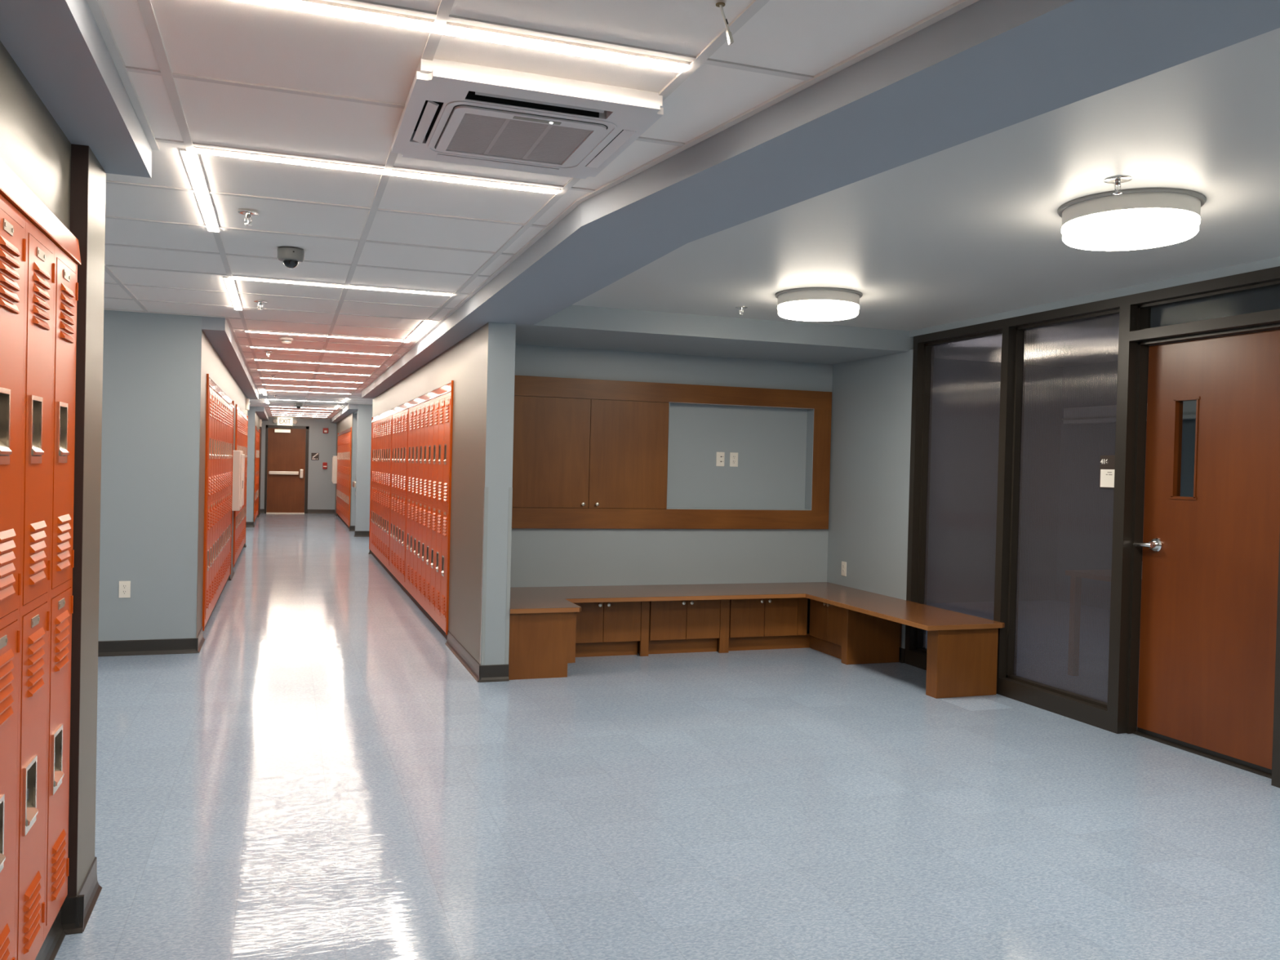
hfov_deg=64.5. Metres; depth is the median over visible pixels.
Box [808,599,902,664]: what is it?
base cabinet
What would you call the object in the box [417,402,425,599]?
locker
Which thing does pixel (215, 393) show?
locker
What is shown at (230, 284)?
ceiling light strip
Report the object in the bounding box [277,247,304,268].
dome camera
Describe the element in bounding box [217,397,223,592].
locker
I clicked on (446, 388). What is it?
hood
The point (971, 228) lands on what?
ceiling
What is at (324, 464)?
station
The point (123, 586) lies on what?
receptacle
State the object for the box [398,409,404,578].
locker
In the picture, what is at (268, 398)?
ceiling light strip
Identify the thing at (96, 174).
wall
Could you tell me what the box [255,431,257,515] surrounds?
locker
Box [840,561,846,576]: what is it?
wall outlet
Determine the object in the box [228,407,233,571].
locker
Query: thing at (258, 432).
locker
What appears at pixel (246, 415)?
trim
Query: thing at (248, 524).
baseboard
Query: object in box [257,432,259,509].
locker
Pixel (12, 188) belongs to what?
hood
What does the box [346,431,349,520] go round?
locker
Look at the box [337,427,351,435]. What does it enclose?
hood
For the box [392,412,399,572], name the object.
locker
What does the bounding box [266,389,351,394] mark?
ceiling light strip
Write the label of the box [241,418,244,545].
locker
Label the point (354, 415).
wall
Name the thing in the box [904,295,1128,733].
window
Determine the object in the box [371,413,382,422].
hood
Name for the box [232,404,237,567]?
trim
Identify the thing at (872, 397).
wall
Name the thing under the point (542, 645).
base cabinet
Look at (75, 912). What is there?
baseboard
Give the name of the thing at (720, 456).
wall outlet
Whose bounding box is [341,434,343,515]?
locker
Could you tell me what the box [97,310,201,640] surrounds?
wall
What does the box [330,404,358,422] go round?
trim
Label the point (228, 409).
locker
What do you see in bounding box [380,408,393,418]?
hood
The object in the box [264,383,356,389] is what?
ceiling light strip
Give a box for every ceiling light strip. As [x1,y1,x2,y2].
[180,148,220,231]
[191,146,560,194]
[223,276,242,310]
[231,276,453,296]
[232,0,689,72]
[244,330,404,342]
[250,346,391,355]
[253,359,379,366]
[257,368,370,375]
[261,388,266,395]
[262,377,362,382]
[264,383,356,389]
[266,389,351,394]
[268,398,341,402]
[271,405,333,408]
[271,408,328,411]
[271,411,328,413]
[271,413,324,415]
[273,414,320,417]
[404,319,432,342]
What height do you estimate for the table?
0.735 m
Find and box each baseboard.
[35,856,102,959]
[97,542,246,656]
[245,511,260,527]
[260,509,334,513]
[333,509,509,682]
[898,647,904,662]
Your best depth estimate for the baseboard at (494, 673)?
6.69 m
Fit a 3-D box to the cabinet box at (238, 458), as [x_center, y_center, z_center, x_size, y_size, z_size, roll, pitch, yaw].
[-4.665,0.001,11.784,0.118,0.687,0.640,1,1,-19]
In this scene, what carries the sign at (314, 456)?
attached to the wall at (321, 489)
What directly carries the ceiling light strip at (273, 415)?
attached to the ceiling at (231, 40)
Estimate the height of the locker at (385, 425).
1.800 m
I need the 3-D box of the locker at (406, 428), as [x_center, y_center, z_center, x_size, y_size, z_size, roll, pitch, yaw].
[-2.472,0.158,10.669,0.032,1.800,0.305,1,1,-19]
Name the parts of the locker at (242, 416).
door, door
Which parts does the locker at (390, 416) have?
door, door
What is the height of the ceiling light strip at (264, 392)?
0.012 m
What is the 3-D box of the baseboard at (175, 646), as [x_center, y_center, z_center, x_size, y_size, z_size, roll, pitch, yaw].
[-6.269,1.042,10.906,3.495,0.104,9.145,1,1,-19]
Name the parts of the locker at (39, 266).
handle, door, number plate, handle, door, number plate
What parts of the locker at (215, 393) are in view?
door, handle, door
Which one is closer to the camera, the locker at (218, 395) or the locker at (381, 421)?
the locker at (218, 395)
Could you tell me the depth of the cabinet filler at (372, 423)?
14.85 m
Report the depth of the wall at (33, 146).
2.48 m
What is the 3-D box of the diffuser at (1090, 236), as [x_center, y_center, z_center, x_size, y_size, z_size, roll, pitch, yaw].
[1.865,-0.922,3.871,0.456,0.010,0.456,1,1,-19]
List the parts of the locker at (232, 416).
door, door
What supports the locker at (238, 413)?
on the floor
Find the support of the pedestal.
on the floor
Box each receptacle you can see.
[121,584,127,589]
[121,590,127,595]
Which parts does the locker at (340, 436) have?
door, door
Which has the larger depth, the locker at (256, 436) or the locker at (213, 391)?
the locker at (256, 436)
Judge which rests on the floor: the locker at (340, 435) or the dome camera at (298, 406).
the locker at (340, 435)
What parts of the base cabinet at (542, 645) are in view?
door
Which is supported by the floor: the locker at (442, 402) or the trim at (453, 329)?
the locker at (442, 402)
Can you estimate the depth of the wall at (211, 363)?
7.60 m
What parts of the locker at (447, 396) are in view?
handle, door, handle, door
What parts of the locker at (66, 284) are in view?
handle, door, number plate, handle, door, number plate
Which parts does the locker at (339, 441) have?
door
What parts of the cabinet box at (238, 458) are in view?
lid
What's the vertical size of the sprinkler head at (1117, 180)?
0.052 m
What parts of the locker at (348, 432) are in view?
door, door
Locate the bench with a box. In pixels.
[509,582,1004,631]
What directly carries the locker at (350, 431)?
on the floor
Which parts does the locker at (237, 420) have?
door, door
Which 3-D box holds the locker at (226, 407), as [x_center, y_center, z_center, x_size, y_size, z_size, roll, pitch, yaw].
[-4.096,0.128,9.990,0.032,1.800,0.305,1,1,-19]
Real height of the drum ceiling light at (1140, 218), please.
0.129 m
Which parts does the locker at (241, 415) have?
door, door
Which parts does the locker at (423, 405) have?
handle, door, handle, door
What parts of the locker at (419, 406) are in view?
handle, door, handle, door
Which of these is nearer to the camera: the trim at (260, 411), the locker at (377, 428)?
the locker at (377, 428)
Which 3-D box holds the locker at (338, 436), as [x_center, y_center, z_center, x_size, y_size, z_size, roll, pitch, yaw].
[-7.290,-0.155,24.466,0.032,1.800,0.305,1,1,-19]
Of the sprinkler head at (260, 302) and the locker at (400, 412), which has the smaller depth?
the sprinkler head at (260, 302)
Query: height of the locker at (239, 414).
1.800 m
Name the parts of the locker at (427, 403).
handle, door, handle, door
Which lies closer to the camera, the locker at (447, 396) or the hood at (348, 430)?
the locker at (447, 396)
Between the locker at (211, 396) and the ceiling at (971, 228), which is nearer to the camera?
the ceiling at (971, 228)
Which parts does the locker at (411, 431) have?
door, handle, door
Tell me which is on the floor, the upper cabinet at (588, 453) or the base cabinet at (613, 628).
the base cabinet at (613, 628)
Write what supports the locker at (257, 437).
on the floor
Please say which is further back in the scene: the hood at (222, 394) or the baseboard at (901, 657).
the hood at (222, 394)
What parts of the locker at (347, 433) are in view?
door, door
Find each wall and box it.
[0,40,71,231]
[76,146,106,894]
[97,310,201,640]
[195,329,247,638]
[245,406,255,521]
[253,411,260,520]
[260,417,337,509]
[334,413,352,525]
[351,413,357,525]
[355,404,372,530]
[369,321,515,665]
[510,344,832,633]
[826,256,1279,648]
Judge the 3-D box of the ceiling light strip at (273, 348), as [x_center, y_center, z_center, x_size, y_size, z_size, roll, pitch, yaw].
[-2.909,-1.182,9.282,1.231,0.012,0.050,1,1,-19]
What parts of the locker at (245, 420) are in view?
door, door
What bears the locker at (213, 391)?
on the floor
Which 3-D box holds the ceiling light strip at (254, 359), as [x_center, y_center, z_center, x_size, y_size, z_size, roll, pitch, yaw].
[-3.322,-1.208,10.467,1.231,0.012,0.050,1,1,-19]
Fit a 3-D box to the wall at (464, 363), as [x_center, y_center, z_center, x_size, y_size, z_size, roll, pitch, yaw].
[-2.402,0.046,10.765,0.176,2.286,9.096,1,1,-19]
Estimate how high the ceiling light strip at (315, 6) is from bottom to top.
0.012 m
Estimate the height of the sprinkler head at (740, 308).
0.052 m
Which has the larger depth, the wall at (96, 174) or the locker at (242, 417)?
the locker at (242, 417)
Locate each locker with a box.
[0,194,26,959]
[13,217,55,959]
[43,244,78,942]
[204,386,213,619]
[208,389,215,613]
[210,391,217,608]
[213,393,219,602]
[215,395,222,597]
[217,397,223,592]
[219,400,225,589]
[222,401,227,584]
[223,402,229,581]
[225,404,230,577]
[226,405,231,574]
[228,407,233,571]
[234,412,239,559]
[235,413,239,556]
[236,413,240,555]
[237,415,241,553]
[239,416,242,550]
[240,417,243,548]
[240,417,244,546]
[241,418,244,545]
[242,419,246,543]
[243,420,246,542]
[244,421,247,540]
[254,431,257,517]
[254,435,257,515]
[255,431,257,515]
[255,436,257,513]
[256,431,258,514]
[256,443,257,511]
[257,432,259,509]
[257,436,259,512]
[257,440,258,510]
[336,435,338,511]
[337,435,339,511]
[337,435,340,507]
[337,440,339,512]
[338,435,341,513]
[339,435,342,514]
[340,434,342,515]
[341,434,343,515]
[342,433,345,515]
[342,434,344,516]
[342,434,345,517]
[343,433,346,518]
[344,432,346,519]
[345,432,348,519]
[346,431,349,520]
[346,431,350,522]
[347,431,351,519]
[370,422,375,547]
[372,421,377,550]
[374,420,378,551]
[376,419,381,553]
[377,418,382,555]
[380,417,385,557]
[382,417,386,560]
[384,416,389,563]
[386,414,392,565]
[390,413,395,568]
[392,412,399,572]
[395,411,401,575]
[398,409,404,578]
[401,408,408,582]
[406,406,413,586]
[409,404,417,591]
[413,403,421,595]
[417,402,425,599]
[421,400,429,603]
[425,398,434,608]
[430,395,439,613]
[435,394,444,618]
[440,391,450,625]
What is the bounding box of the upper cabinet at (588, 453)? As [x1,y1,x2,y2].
[511,375,831,528]
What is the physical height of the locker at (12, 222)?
1.800 m
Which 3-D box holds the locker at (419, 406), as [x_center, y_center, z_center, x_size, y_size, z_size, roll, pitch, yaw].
[-2.119,0.180,9.658,0.032,1.800,0.305,1,1,-19]
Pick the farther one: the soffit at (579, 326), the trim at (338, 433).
the trim at (338, 433)
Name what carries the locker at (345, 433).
on the floor
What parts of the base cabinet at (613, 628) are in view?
door, door, leg panel, stile leg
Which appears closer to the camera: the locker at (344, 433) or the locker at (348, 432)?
the locker at (348, 432)
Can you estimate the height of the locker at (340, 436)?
1.800 m
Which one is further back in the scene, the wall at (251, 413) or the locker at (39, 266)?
the wall at (251, 413)
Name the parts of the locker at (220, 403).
handle, door, door, handle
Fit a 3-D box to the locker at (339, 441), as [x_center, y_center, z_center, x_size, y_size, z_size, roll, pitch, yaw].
[-7.090,-0.142,23.890,0.032,1.800,0.305,1,1,-19]
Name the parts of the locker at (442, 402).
handle, door, handle, door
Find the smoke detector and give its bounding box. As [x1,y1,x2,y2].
[280,337,293,344]
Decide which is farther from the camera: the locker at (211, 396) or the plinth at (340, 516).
the plinth at (340, 516)
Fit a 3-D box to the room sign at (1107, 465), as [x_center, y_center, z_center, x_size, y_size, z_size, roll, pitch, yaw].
[2.659,-0.046,5.741,0.011,0.187,0.144,1,1,-19]
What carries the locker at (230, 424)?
on the floor
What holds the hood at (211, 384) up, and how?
on the locker at (213, 391)
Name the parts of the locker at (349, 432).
door, door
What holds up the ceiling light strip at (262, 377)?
attached to the ceiling at (231, 40)
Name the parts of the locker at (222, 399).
door, door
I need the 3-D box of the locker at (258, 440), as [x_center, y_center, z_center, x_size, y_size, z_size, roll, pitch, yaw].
[-8.459,-0.154,22.450,0.032,1.800,0.305,1,1,-19]
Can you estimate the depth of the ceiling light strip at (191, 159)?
3.70 m
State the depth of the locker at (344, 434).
22.14 m
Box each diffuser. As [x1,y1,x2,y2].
[779,309,857,321]
[1064,222,1196,250]
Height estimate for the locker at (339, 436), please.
1.800 m
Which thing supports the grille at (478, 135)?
attached to the air conditioner
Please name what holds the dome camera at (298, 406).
attached to the ceiling at (231, 40)
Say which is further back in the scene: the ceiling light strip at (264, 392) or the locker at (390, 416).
the ceiling light strip at (264, 392)
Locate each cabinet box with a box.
[231,450,244,511]
[331,456,337,483]
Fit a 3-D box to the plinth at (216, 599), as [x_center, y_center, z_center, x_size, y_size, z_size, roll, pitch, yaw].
[-3.978,1.103,9.527,0.047,0.131,3.880,1,1,-19]
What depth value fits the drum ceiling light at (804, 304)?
5.82 m
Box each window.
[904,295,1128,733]
[933,285,1279,366]
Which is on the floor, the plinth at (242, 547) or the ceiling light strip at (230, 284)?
the plinth at (242, 547)
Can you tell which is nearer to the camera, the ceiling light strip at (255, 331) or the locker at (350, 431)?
the ceiling light strip at (255, 331)
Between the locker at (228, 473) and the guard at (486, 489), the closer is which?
the guard at (486, 489)
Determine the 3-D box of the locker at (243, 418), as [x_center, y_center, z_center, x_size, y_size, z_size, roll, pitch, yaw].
[-5.546,0.034,14.148,0.032,1.800,0.305,1,1,-19]
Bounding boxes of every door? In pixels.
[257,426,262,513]
[264,425,309,513]
[1115,266,1279,787]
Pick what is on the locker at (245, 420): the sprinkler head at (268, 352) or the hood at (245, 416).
the hood at (245, 416)
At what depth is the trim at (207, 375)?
7.68 m
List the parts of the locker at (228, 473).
door, door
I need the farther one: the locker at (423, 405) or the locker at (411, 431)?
the locker at (411, 431)
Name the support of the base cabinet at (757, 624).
on the floor
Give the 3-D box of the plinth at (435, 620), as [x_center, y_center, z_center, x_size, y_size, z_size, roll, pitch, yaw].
[-2.709,1.108,11.368,0.048,0.131,7.600,1,1,-19]
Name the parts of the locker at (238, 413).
door, door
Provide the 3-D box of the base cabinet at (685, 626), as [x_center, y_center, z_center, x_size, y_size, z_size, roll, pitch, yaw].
[0.297,1.081,7.798,0.638,0.430,0.530,1,1,-19]
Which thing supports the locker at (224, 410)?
on the floor
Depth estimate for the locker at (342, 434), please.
22.71 m
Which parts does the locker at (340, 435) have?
door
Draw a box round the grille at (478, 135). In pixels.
[446,113,591,163]
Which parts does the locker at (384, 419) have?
door, door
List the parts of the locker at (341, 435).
door, door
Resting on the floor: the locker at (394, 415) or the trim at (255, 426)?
the locker at (394, 415)
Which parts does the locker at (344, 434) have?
door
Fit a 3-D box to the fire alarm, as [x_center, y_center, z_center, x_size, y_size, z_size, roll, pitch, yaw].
[-5.834,-1.126,15.101,0.056,0.170,0.130,1,1,-19]
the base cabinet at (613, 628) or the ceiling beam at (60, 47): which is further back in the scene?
the base cabinet at (613, 628)
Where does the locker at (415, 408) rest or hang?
on the floor
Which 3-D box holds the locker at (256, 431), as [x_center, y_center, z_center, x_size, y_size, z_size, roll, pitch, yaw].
[-7.957,-0.122,21.011,0.032,1.800,0.305,1,1,-19]
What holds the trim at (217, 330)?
attached to the wall at (211, 363)
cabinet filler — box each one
[204,396,208,590]
[369,422,373,545]
[389,414,393,566]
[404,408,409,583]
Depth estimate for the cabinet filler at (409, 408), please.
10.47 m
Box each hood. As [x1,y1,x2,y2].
[0,158,80,264]
[208,377,219,394]
[217,386,227,402]
[226,395,234,408]
[236,407,243,417]
[242,412,248,421]
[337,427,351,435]
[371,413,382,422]
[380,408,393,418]
[391,402,407,414]
[406,393,426,408]
[425,382,451,401]
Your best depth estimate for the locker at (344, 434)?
21.57 m
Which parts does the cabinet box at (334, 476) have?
lid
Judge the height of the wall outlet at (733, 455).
0.116 m
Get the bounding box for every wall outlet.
[118,581,130,597]
[729,452,737,466]
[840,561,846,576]
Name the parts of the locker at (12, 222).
handle, number plate, handle, number plate, door, door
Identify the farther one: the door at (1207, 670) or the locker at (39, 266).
the door at (1207, 670)
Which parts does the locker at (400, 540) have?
door, handle, door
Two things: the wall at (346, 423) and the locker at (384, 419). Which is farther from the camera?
the wall at (346, 423)
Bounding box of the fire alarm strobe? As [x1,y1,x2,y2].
[323,427,328,433]
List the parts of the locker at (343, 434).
door, door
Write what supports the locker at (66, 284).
attached to the wall at (33, 146)
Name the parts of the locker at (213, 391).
door, handle, door, handle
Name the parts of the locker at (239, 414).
door, door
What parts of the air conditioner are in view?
intake frame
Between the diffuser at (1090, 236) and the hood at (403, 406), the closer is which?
the diffuser at (1090, 236)
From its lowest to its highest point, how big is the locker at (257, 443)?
1.800 m
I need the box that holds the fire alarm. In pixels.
[245,398,249,410]
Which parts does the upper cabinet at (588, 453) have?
door, door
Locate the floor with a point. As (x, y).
(325, 779)
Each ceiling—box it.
[98,0,959,418]
[572,27,1279,331]
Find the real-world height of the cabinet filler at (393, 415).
1.800 m
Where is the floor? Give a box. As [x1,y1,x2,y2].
[54,513,1279,959]
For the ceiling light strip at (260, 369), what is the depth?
11.62 m
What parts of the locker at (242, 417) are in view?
door, door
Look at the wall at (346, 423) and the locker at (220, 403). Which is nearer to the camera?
the locker at (220, 403)
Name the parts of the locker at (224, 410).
door, handle, door, handle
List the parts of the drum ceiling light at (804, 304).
plate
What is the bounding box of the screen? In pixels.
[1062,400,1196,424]
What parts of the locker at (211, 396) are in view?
door, handle, door, handle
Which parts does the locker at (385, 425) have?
door, door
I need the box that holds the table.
[1065,569,1142,675]
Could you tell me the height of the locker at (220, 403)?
1.800 m
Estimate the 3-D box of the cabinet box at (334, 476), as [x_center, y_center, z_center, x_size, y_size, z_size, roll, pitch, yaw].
[-7.508,-0.254,24.945,0.114,0.675,0.450,1,1,-19]
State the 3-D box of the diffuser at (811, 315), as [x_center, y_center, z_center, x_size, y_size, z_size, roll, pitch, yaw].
[1.053,-0.972,6.002,0.456,0.010,0.456,1,1,-19]
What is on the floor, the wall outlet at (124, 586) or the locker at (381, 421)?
the locker at (381, 421)
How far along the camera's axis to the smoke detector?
8.31 m
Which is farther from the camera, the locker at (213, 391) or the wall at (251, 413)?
the wall at (251, 413)
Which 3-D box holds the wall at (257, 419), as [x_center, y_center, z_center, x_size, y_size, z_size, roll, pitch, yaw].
[-8.552,-0.269,22.478,0.148,2.286,5.278,1,1,-19]
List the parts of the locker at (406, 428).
door, door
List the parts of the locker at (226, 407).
door, door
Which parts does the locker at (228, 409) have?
door, door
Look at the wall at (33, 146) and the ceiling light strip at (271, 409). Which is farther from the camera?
the ceiling light strip at (271, 409)
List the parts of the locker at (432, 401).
handle, door, handle, door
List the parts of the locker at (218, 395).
door, handle, door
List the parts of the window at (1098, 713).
glass pane, glass pane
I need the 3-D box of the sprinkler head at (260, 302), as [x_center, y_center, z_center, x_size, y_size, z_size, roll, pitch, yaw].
[-2.397,-1.101,6.408,0.080,0.052,0.080,1,1,-19]
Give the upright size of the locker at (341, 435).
1.800 m
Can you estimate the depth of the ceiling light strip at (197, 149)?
3.42 m
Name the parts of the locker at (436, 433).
handle, door, handle, door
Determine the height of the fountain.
0.700 m
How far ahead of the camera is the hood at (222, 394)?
9.46 m
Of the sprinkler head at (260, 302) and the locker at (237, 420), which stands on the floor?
the locker at (237, 420)
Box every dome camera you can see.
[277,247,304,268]
[294,403,302,408]
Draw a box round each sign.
[272,417,297,425]
[311,453,319,460]
[1099,455,1115,488]
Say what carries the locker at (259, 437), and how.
on the floor
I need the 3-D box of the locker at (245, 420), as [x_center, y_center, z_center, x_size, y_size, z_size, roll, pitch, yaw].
[-5.747,0.021,14.723,0.032,1.800,0.305,1,1,-19]
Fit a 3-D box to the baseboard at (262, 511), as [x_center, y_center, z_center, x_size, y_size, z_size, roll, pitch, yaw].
[-8.533,0.783,25.293,1.782,0.104,0.022,1,1,-19]
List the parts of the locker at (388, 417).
door, door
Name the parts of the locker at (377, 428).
door, door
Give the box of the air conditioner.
[391,56,663,178]
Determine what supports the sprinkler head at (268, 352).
attached to the ceiling at (231, 40)
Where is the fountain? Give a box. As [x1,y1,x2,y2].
[352,479,355,487]
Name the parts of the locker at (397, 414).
door, door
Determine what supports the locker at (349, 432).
on the floor
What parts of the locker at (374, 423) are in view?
door, door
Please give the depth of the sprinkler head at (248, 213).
4.06 m
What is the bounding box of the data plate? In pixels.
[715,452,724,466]
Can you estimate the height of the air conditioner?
0.074 m
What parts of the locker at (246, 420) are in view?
door, door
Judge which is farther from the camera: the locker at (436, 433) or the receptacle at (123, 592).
the locker at (436, 433)
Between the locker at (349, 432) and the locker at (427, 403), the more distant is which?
the locker at (349, 432)
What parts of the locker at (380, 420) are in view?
door, door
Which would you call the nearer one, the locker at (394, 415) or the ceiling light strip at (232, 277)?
the ceiling light strip at (232, 277)
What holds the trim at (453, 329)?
attached to the wall at (464, 363)
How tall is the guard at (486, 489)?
1.134 m
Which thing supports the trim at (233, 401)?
attached to the wall at (211, 363)
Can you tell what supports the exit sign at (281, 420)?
attached to the wall at (321, 489)
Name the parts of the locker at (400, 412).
door, door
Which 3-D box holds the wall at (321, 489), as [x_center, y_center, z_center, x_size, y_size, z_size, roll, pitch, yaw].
[-8.268,-0.537,25.446,2.650,2.750,0.150,1,1,-19]
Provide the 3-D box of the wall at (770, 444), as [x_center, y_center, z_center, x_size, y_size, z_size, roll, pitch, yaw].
[0.271,0.148,8.129,3.135,2.286,0.150,1,1,-19]
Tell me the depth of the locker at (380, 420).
13.67 m
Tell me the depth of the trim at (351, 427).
19.68 m
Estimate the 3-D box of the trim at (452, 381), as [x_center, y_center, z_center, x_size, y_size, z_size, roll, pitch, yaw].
[-1.436,0.213,7.761,0.056,1.947,0.012,1,1,-19]
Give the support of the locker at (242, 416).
on the floor
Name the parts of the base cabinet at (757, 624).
door, door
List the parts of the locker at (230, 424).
door, door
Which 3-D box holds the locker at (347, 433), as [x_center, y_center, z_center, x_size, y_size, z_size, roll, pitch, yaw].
[-5.985,-0.070,20.725,0.032,1.800,0.305,1,1,-19]
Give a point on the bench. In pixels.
(562, 598)
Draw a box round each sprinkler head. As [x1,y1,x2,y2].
[237,209,259,225]
[253,300,266,310]
[263,351,272,356]
[715,2,733,44]
[735,306,747,315]
[1104,175,1132,194]
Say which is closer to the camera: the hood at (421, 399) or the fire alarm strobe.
the hood at (421, 399)
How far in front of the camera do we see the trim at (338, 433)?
24.66 m
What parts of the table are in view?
leg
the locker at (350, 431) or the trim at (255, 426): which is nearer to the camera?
the locker at (350, 431)
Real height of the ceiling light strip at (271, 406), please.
0.012 m
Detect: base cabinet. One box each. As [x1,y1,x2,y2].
[508,612,576,679]
[574,600,649,657]
[648,599,729,654]
[728,597,809,650]
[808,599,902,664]
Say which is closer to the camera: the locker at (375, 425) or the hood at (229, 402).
the hood at (229, 402)
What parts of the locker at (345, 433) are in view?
door, door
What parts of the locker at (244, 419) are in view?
door, door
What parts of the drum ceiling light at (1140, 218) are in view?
plate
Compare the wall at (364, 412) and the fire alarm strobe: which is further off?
the fire alarm strobe
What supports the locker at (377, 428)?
on the floor
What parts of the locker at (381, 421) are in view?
door, door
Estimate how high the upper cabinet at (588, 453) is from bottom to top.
1.146 m
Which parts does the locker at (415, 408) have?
door, door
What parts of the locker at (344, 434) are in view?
door, door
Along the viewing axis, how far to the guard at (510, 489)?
6.50 m
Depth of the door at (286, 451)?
25.19 m
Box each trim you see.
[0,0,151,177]
[66,143,88,896]
[86,0,979,419]
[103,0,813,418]
[201,316,257,399]
[202,373,208,631]
[230,400,234,574]
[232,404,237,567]
[244,415,248,542]
[253,426,256,522]
[255,406,268,420]
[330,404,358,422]
[336,432,338,502]
[348,426,351,527]
[361,306,488,398]
[368,417,373,549]
[445,380,453,635]
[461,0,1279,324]
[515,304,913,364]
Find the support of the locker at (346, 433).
on the floor
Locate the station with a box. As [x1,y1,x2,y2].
[322,462,327,469]
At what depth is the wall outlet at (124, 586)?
7.02 m
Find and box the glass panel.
[926,358,1195,609]
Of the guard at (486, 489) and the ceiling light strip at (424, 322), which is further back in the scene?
the ceiling light strip at (424, 322)
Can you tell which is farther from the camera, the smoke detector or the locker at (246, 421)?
the locker at (246, 421)
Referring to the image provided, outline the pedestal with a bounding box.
[925,628,998,698]
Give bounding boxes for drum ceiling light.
[774,287,862,321]
[1057,187,1205,250]
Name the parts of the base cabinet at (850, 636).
door, door, divider panel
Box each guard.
[480,487,488,665]
[505,487,512,664]
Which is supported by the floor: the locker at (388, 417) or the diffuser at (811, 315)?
the locker at (388, 417)
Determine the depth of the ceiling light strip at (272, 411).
22.20 m
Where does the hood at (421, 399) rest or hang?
on the locker at (415, 408)
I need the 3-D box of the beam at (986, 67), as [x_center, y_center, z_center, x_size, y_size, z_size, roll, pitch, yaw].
[1.446,-1.101,1.205,0.766,0.464,11.527,1,1,-26]
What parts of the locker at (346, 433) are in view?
door, door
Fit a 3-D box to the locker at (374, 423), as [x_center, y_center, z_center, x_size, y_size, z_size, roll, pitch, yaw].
[-3.828,0.070,14.557,0.032,1.800,0.305,1,1,-19]
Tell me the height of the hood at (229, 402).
0.072 m
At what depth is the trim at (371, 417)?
14.94 m
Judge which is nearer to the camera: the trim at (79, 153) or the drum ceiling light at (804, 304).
the trim at (79, 153)
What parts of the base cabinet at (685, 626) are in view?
door, door, stile leg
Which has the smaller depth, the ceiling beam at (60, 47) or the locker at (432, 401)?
the ceiling beam at (60, 47)
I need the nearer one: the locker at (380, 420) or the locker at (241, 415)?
the locker at (241, 415)
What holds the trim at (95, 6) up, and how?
attached to the wall at (150, 442)
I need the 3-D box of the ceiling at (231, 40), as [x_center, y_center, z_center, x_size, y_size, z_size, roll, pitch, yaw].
[-3.595,-1.244,10.360,10.000,0.050,31.980,1,1,-19]
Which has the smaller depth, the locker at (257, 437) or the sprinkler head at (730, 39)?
the sprinkler head at (730, 39)
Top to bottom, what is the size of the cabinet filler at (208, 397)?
1.800 m
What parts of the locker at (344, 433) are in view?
door, door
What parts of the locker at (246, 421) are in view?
door, door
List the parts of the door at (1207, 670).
lever handle, vision panel frame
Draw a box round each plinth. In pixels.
[204,569,230,628]
[234,540,244,564]
[336,511,349,528]
[369,545,447,639]
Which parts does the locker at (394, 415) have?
door, door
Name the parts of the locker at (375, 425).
door, door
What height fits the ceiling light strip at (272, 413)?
0.012 m
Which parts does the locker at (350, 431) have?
door, door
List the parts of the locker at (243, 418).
door, door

